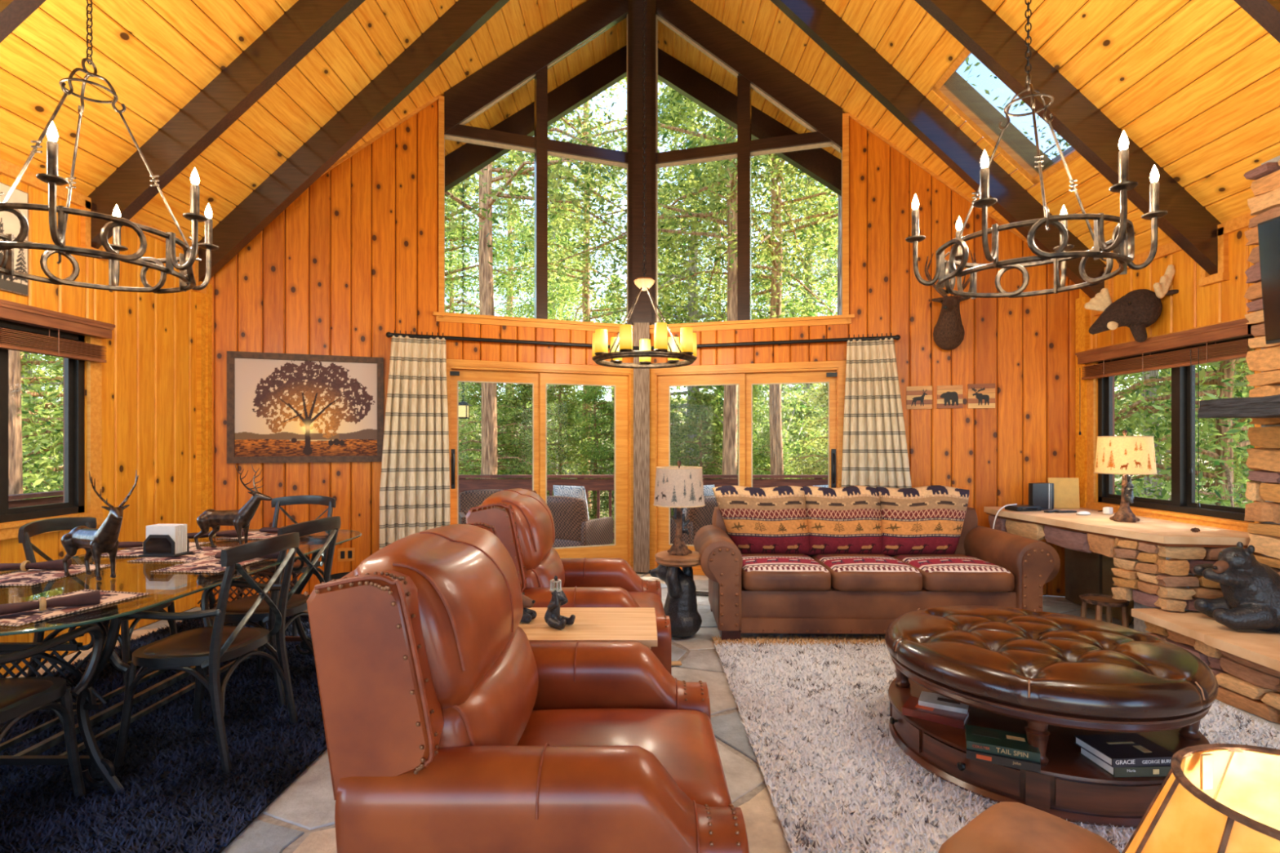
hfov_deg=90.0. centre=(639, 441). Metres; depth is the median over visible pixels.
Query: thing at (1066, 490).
box
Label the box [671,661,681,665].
pad
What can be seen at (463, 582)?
pillow
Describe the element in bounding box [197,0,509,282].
beam
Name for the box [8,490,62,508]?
deck railing
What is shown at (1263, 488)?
fireplace
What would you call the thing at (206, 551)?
placemat
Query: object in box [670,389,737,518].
conifer tree
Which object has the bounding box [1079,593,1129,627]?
stool
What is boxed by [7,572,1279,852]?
floor
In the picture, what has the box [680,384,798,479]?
conifer tree
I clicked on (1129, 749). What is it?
book
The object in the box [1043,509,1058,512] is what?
remote control
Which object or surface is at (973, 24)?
beam
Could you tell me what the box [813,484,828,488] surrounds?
patterned pillow
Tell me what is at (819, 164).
beam
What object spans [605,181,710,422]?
conifer tree
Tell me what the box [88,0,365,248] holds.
ceiling beam
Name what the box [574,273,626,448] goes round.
conifer tree
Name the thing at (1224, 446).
conifer tree
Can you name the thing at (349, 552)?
socket
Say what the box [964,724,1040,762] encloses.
book
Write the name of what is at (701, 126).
conifer tree
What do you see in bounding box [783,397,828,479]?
conifer tree
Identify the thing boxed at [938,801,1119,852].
armchair
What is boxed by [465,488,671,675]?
leather recliner
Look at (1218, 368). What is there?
conifer tree
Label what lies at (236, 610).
bentwood chair
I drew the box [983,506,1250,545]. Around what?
countertop
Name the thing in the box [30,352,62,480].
conifer tree
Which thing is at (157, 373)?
wall
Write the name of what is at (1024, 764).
book
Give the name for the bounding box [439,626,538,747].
lumbar pillow
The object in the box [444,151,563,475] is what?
conifer tree
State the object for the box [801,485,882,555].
cushion
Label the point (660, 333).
pillar candle
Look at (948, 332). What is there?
deer mount
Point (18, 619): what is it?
placemat
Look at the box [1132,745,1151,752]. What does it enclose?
print
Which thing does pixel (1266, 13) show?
beam
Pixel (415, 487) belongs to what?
curtain
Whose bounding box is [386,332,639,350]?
curtain rod
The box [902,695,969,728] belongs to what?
book
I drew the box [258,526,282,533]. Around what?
napkin
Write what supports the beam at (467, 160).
attached to the ceiling at (157, 56)
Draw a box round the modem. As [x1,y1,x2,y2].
[1028,482,1053,510]
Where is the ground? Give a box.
[33,391,1214,544]
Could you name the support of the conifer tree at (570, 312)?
on the ground
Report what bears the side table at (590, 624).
on the floor
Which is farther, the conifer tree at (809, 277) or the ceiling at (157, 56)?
the conifer tree at (809, 277)
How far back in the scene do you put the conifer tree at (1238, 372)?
12.13 m
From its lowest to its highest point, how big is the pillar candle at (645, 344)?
0.192 m
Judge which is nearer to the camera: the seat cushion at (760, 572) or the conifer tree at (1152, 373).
the seat cushion at (760, 572)
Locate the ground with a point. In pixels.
(568, 473)
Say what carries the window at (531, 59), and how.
in the wall at (357, 258)
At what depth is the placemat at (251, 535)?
4.10 m
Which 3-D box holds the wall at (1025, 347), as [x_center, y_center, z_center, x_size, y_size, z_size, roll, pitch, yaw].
[1.957,-1.836,6.232,4.025,6.411,0.197,0,0,16]
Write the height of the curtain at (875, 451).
2.350 m
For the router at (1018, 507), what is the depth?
5.24 m
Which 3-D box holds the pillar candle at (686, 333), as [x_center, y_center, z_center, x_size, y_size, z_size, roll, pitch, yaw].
[0.364,-0.792,4.999,0.104,0.192,0.104,0,0,-9]
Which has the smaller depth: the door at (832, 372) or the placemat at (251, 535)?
the placemat at (251, 535)
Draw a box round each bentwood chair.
[0,623,104,799]
[17,516,181,693]
[101,532,299,773]
[202,516,341,707]
[233,495,335,635]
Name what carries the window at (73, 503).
in the wall at (157, 373)
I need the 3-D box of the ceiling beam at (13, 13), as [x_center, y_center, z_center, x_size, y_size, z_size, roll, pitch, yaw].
[-1.845,-3.164,2.995,3.690,3.753,0.090,0,0,0]
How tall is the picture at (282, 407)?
0.952 m
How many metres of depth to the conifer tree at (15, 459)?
7.75 m
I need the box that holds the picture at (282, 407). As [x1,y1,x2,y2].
[226,351,383,463]
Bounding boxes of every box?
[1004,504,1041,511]
[1047,477,1079,508]
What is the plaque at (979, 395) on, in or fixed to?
attached to the wall at (1025, 347)
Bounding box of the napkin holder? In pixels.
[138,524,193,557]
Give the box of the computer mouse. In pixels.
[1076,511,1090,515]
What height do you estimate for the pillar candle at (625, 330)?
0.183 m
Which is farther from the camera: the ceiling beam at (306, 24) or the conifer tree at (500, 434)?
the conifer tree at (500, 434)
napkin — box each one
[0,559,71,571]
[0,590,100,615]
[118,541,142,547]
[186,528,244,538]
[214,551,279,559]
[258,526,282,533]
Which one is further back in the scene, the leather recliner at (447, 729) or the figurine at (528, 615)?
the figurine at (528, 615)
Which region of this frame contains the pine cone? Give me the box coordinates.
[1190,527,1199,532]
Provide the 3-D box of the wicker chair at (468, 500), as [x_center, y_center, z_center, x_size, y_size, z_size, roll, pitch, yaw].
[-1.937,1.066,8.227,0.770,0.867,0.677,0,0,-20]
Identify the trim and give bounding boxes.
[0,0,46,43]
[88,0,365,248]
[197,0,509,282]
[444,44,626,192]
[627,0,655,324]
[633,322,649,572]
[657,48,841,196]
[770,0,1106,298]
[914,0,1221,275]
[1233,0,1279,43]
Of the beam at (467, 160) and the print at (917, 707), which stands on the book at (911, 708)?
the print at (917, 707)
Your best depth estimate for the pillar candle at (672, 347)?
5.44 m
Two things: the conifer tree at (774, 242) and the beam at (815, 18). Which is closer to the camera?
the beam at (815, 18)
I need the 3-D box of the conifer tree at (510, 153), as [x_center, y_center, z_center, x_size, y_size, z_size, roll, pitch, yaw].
[-6.325,-7.811,33.439,6.788,18.754,6.128,0,0,-2]
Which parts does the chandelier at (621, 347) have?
hanging rod, hanging rod, chain, hanging rod, hanging rod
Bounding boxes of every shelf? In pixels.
[888,677,1209,784]
[1197,394,1279,417]
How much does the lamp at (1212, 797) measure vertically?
0.484 m
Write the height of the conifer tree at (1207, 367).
17.580 m
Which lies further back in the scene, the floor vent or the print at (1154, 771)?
the floor vent
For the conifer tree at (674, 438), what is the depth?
14.79 m
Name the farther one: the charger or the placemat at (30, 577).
the charger
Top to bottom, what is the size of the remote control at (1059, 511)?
0.019 m
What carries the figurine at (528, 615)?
on the side table at (590, 624)
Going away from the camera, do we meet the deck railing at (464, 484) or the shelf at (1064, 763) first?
the shelf at (1064, 763)
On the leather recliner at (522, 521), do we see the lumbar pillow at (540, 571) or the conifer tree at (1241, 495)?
the lumbar pillow at (540, 571)
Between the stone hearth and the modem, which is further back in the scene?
the modem
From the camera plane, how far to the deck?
6.21 m
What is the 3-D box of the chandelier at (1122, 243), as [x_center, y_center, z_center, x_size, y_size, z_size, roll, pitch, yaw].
[1.720,-2.080,2.835,1.007,2.740,0.884,0,0,-40]
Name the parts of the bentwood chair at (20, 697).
seat, arm, leg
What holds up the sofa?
on the floor
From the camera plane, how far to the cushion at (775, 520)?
4.94 m
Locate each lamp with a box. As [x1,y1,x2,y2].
[653,460,705,555]
[1093,429,1157,522]
[1121,743,1279,852]
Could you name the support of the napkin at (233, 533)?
on the placemat at (251, 535)
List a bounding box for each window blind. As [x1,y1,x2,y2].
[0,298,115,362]
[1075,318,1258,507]
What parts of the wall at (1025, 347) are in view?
window sill, window casing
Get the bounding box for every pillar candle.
[591,333,595,356]
[595,328,608,352]
[609,337,622,360]
[619,324,632,349]
[639,338,650,361]
[653,322,667,349]
[667,337,679,360]
[680,327,693,352]
[692,332,697,356]
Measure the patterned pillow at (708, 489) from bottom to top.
0.460 m
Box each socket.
[340,551,344,559]
[347,550,351,558]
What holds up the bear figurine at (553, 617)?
on the side table at (590, 624)
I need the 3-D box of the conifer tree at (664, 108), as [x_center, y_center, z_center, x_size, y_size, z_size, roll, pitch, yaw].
[1.132,-2.938,17.248,8.926,15.237,8.403,0,0,3]
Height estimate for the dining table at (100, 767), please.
0.754 m
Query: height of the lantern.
2.880 m
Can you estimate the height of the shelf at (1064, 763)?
0.023 m
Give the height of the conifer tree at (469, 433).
6.601 m
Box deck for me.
[693,574,1065,597]
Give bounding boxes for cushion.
[516,708,732,806]
[628,591,665,615]
[712,485,809,555]
[741,553,831,591]
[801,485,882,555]
[811,553,922,591]
[875,484,969,555]
[884,604,1217,719]
[891,554,1014,592]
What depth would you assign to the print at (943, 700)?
2.77 m
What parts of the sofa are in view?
armrest, panel, nailhead trim, nailhead trim, frame, armrest, nailhead trim, panel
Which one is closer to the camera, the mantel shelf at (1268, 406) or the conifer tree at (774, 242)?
the mantel shelf at (1268, 406)
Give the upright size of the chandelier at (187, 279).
2.164 m
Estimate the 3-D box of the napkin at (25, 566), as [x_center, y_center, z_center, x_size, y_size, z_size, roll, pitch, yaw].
[-2.859,0.579,2.986,0.305,0.051,0.082,0,0,-20]
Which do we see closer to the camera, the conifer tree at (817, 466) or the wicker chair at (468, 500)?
the wicker chair at (468, 500)
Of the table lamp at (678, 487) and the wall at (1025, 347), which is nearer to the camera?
the table lamp at (678, 487)
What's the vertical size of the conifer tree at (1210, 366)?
17.876 m
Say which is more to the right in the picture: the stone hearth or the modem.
the stone hearth
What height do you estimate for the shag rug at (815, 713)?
0.034 m
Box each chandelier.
[0,0,219,293]
[591,0,697,368]
[905,0,1168,299]
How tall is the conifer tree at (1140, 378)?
17.298 m
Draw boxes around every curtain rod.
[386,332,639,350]
[650,334,900,350]
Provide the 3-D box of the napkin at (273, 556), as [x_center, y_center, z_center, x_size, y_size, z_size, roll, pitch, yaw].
[-1.999,0.579,3.285,0.305,0.051,0.082,0,0,-12]
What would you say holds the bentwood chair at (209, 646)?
on the rug at (176, 796)
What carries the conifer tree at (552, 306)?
on the ground
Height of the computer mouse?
0.036 m
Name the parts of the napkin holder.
plate, plate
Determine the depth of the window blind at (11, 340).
3.90 m
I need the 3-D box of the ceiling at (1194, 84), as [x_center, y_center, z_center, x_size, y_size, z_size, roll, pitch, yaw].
[2.242,-3.089,2.260,4.494,4.176,11.720,0,0,0]
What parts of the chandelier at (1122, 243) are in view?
bulb, candle arm, bulb, candle arm, hanging rod, bulb, candle arm, crown, chain, hanging rod, candle arm, bulb, hanging rod, candle arm, bulb, candle arm, bulb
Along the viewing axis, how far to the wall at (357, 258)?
5.79 m
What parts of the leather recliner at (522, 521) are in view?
nailhead trim, armrest, armrest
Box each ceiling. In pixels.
[0,0,626,243]
[657,0,1279,264]
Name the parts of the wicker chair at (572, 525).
backrest, arm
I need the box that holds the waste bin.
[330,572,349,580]
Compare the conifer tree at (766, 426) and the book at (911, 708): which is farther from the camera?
the conifer tree at (766, 426)
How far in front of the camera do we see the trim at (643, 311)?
6.60 m
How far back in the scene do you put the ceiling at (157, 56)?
4.21 m
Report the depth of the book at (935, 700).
2.76 m
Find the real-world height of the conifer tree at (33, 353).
17.661 m
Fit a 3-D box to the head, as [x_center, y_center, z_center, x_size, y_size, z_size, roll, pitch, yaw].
[3.670,-1.008,4.798,0.538,0.548,0.289,0,0,24]
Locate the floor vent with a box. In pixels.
[696,591,708,595]
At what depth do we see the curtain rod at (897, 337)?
6.17 m
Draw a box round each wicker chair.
[458,488,503,524]
[546,495,613,547]
[670,495,718,544]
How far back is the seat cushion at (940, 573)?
4.34 m
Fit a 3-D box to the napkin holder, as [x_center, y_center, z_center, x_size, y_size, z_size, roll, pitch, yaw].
[-2.520,0.522,3.405,0.200,0.162,0.130,0,0,4]
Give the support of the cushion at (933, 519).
on the sofa
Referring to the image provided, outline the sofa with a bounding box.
[693,484,1060,640]
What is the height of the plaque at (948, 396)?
0.210 m
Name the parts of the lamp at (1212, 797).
mica panel, mica panel, mica panel, mica panel, mica panel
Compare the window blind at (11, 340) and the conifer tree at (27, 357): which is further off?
the conifer tree at (27, 357)
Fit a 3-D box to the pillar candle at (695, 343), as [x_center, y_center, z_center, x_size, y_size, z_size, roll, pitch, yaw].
[0.416,-0.792,5.258,0.104,0.193,0.104,0,0,-9]
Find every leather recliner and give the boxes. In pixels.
[303,522,749,852]
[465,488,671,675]
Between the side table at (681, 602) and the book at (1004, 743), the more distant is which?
the side table at (681, 602)
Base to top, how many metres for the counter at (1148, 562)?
0.800 m
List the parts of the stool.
leg, leg, seat, leg, leg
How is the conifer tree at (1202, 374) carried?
on the ground
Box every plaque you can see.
[906,386,932,408]
[937,385,962,408]
[967,383,995,408]
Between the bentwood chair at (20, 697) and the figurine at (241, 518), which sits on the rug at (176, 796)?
the bentwood chair at (20, 697)
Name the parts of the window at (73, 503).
sash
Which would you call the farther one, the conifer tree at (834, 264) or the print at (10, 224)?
the conifer tree at (834, 264)
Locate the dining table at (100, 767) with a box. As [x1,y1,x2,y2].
[0,528,361,793]
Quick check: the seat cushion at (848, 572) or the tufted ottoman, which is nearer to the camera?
the tufted ottoman
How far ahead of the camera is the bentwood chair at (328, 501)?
4.92 m
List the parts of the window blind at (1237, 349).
ladder cord, rail, pull cord, pull cord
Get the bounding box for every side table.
[518,607,657,648]
[648,550,702,637]
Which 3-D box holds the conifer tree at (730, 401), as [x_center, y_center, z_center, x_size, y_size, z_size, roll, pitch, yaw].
[1.865,-7.056,12.269,7.665,22.568,7.977,0,0,39]
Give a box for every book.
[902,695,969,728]
[918,690,968,714]
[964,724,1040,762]
[966,749,1040,773]
[1074,733,1173,767]
[1079,747,1171,777]
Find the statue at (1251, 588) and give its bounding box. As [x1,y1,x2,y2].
[1193,542,1279,632]
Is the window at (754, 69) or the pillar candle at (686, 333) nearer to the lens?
the pillar candle at (686, 333)
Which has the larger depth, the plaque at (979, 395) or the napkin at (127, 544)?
the plaque at (979, 395)
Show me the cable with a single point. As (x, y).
(997, 512)
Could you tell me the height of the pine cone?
0.030 m
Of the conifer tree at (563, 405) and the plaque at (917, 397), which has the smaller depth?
the plaque at (917, 397)
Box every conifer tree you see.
[8,349,22,501]
[17,351,62,499]
[20,352,62,498]
[21,352,62,499]
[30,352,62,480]
[32,353,57,440]
[444,98,715,479]
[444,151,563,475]
[444,182,502,428]
[448,76,690,519]
[458,150,581,446]
[458,382,515,479]
[458,382,560,493]
[463,383,604,505]
[471,156,620,519]
[494,80,838,479]
[515,216,613,432]
[520,384,610,544]
[525,82,830,519]
[555,385,613,544]
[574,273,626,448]
[582,390,672,541]
[586,98,838,479]
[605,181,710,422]
[611,397,699,531]
[613,57,1004,315]
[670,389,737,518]
[671,120,789,465]
[671,162,838,479]
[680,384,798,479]
[737,422,799,479]
[751,216,816,426]
[760,202,838,450]
[783,382,828,479]
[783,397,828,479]
[990,75,1162,498]
[1114,350,1253,507]
[1114,357,1248,405]
[1114,361,1252,504]
[1114,364,1248,408]
[1114,365,1210,466]
[1114,377,1160,435]
[1117,362,1241,506]
[1131,350,1253,506]
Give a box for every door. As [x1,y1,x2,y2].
[446,359,633,568]
[649,360,846,575]
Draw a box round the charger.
[1097,506,1112,514]
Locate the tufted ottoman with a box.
[884,604,1217,827]
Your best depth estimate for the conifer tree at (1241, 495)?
13.99 m
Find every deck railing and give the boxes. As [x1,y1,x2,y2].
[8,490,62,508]
[458,475,828,539]
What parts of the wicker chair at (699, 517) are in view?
arm, backrest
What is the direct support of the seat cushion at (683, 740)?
on the leather recliner at (447, 729)
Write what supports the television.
attached to the fireplace
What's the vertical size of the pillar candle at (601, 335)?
0.180 m
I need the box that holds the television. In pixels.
[1257,216,1279,344]
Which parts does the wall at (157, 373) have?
rafter pocket trim, cornice, rafter pocket trim, corner trim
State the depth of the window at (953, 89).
5.12 m
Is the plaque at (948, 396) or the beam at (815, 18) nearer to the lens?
the beam at (815, 18)
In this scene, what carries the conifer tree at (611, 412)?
on the ground
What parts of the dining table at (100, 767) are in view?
lattice panel, scroll leg, frame, scroll leg, glass, lattice panel, scroll leg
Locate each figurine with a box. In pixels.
[60,470,138,580]
[193,464,272,549]
[520,591,536,622]
[544,575,575,629]
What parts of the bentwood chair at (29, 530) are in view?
post, rail, post, seat, leg, leg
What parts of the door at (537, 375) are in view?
handle, sash, sash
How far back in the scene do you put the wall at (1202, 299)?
4.61 m
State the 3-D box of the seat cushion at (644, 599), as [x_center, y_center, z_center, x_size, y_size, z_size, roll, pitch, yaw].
[-0.195,0.995,3.578,0.660,0.240,0.600,0,0,-2]
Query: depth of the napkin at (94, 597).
2.29 m
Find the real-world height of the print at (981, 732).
0.001 m
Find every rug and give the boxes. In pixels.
[0,615,327,852]
[711,634,1279,852]
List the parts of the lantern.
chain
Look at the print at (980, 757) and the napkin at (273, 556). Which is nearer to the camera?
the print at (980, 757)
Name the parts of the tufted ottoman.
knob, drawer, knob, drawer, molding, drawer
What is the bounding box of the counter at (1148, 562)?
[983,506,1258,632]
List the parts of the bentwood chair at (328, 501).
leg, post, seat, leg, rail, post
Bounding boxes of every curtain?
[378,329,449,550]
[841,333,911,488]
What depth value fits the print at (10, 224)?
3.73 m
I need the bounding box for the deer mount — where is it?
[924,250,976,350]
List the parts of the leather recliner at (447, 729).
nailhead trim, nailhead trim, armrest, armrest, nailhead trim, nailhead trim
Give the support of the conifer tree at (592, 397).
on the ground
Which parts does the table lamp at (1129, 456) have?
shade trim, lamp shade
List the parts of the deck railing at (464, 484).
post, rail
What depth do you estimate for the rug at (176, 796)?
2.63 m
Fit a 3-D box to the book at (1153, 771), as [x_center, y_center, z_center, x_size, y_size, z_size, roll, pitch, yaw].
[1.780,1.159,2.333,0.240,0.034,0.173,0,0,-2]
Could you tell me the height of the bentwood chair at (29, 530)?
0.937 m
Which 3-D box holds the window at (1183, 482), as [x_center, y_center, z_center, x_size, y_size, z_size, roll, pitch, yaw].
[3.895,-0.095,4.710,0.150,1.390,1.600,0,0,0]
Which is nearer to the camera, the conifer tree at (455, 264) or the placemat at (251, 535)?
the placemat at (251, 535)
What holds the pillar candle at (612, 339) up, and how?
on the chandelier at (621, 347)
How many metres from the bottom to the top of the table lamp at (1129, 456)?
0.710 m
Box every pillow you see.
[353,524,523,708]
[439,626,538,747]
[481,488,555,569]
[525,546,564,587]
[553,484,588,515]
[682,484,715,519]
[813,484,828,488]
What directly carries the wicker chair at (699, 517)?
on the deck
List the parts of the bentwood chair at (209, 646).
leg, arm, leg, seat, post, arm, rail, post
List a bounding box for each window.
[0,320,102,540]
[444,0,628,320]
[655,0,842,323]
[932,48,1080,185]
[1085,317,1261,532]
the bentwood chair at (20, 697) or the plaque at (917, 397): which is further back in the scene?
the plaque at (917, 397)
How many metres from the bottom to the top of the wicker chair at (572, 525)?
0.867 m
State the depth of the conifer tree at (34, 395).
10.29 m
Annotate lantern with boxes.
[458,180,471,418]
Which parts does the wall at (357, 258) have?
window casing, window sill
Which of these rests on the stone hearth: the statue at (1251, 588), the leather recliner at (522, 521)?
the statue at (1251, 588)
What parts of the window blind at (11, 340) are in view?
rail, ladder cord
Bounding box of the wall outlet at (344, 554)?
[337,547,355,561]
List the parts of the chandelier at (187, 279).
candle arm, hanging rod, bulb, candle arm, hanging rod, chain, crown, candle arm, bulb, hanging rod, candle arm, bulb, candle arm, bulb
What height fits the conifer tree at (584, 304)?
22.568 m
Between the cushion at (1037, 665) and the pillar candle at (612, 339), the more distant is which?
the pillar candle at (612, 339)
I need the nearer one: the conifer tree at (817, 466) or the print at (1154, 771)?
the print at (1154, 771)
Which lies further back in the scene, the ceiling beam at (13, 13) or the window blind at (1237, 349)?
the window blind at (1237, 349)
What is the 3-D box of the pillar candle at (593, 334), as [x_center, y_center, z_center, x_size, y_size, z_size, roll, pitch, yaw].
[-0.342,-0.793,5.276,0.104,0.194,0.104,0,0,-9]
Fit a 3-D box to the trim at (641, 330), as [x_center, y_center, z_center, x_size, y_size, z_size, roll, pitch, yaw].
[0.015,0.060,6.692,0.165,2.580,0.185,0,0,0]
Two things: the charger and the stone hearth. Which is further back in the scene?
the charger
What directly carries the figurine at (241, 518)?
on the placemat at (206, 551)
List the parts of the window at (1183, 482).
sash, sash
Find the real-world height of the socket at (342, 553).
0.070 m
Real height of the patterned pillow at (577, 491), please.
0.460 m
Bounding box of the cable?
[992,503,1017,528]
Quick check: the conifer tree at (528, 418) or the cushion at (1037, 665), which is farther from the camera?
the conifer tree at (528, 418)
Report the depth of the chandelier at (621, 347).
5.12 m
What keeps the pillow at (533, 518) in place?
on the leather recliner at (522, 521)
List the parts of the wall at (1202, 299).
corner trim, rafter pocket trim, cornice, rafter pocket trim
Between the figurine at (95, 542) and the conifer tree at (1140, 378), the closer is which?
the figurine at (95, 542)
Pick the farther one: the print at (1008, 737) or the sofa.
the sofa
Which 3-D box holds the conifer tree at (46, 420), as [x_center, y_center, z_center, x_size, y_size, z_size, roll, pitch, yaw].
[-9.170,-0.363,9.300,7.549,10.257,6.407,0,0,16]
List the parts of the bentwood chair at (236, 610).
leg, leg, seat, post, rail, post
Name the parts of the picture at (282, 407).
frame rail, frame rail, frame rail, frame rail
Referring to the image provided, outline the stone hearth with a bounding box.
[1131,608,1279,723]
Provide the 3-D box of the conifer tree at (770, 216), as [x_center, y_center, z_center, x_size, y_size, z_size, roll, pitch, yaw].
[9.090,-7.173,41.374,7.015,15.729,7.316,0,0,-30]
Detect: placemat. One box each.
[0,564,115,586]
[0,589,150,626]
[92,542,209,556]
[127,546,229,562]
[150,555,268,573]
[216,531,277,538]
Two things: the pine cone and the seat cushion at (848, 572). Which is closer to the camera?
the pine cone
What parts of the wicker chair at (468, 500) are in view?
arm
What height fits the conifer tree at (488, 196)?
22.568 m
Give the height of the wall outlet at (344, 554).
0.120 m
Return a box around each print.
[0,182,28,296]
[915,702,934,711]
[937,697,959,704]
[971,727,999,738]
[976,754,991,760]
[1005,734,1025,741]
[1106,741,1133,743]
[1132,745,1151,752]
[1152,768,1159,773]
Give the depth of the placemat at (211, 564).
3.09 m
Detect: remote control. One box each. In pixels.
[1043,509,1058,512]
[1054,510,1076,512]
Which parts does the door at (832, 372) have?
sash, sash, handle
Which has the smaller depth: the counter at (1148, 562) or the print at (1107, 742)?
the print at (1107, 742)
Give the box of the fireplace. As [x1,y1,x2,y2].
[1243,155,1279,575]
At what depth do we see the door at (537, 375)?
6.50 m
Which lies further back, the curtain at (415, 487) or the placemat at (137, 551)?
the curtain at (415, 487)
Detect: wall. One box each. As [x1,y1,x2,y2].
[0,158,212,677]
[208,0,633,603]
[649,95,1079,596]
[1075,213,1258,523]
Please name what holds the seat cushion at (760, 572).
on the sofa

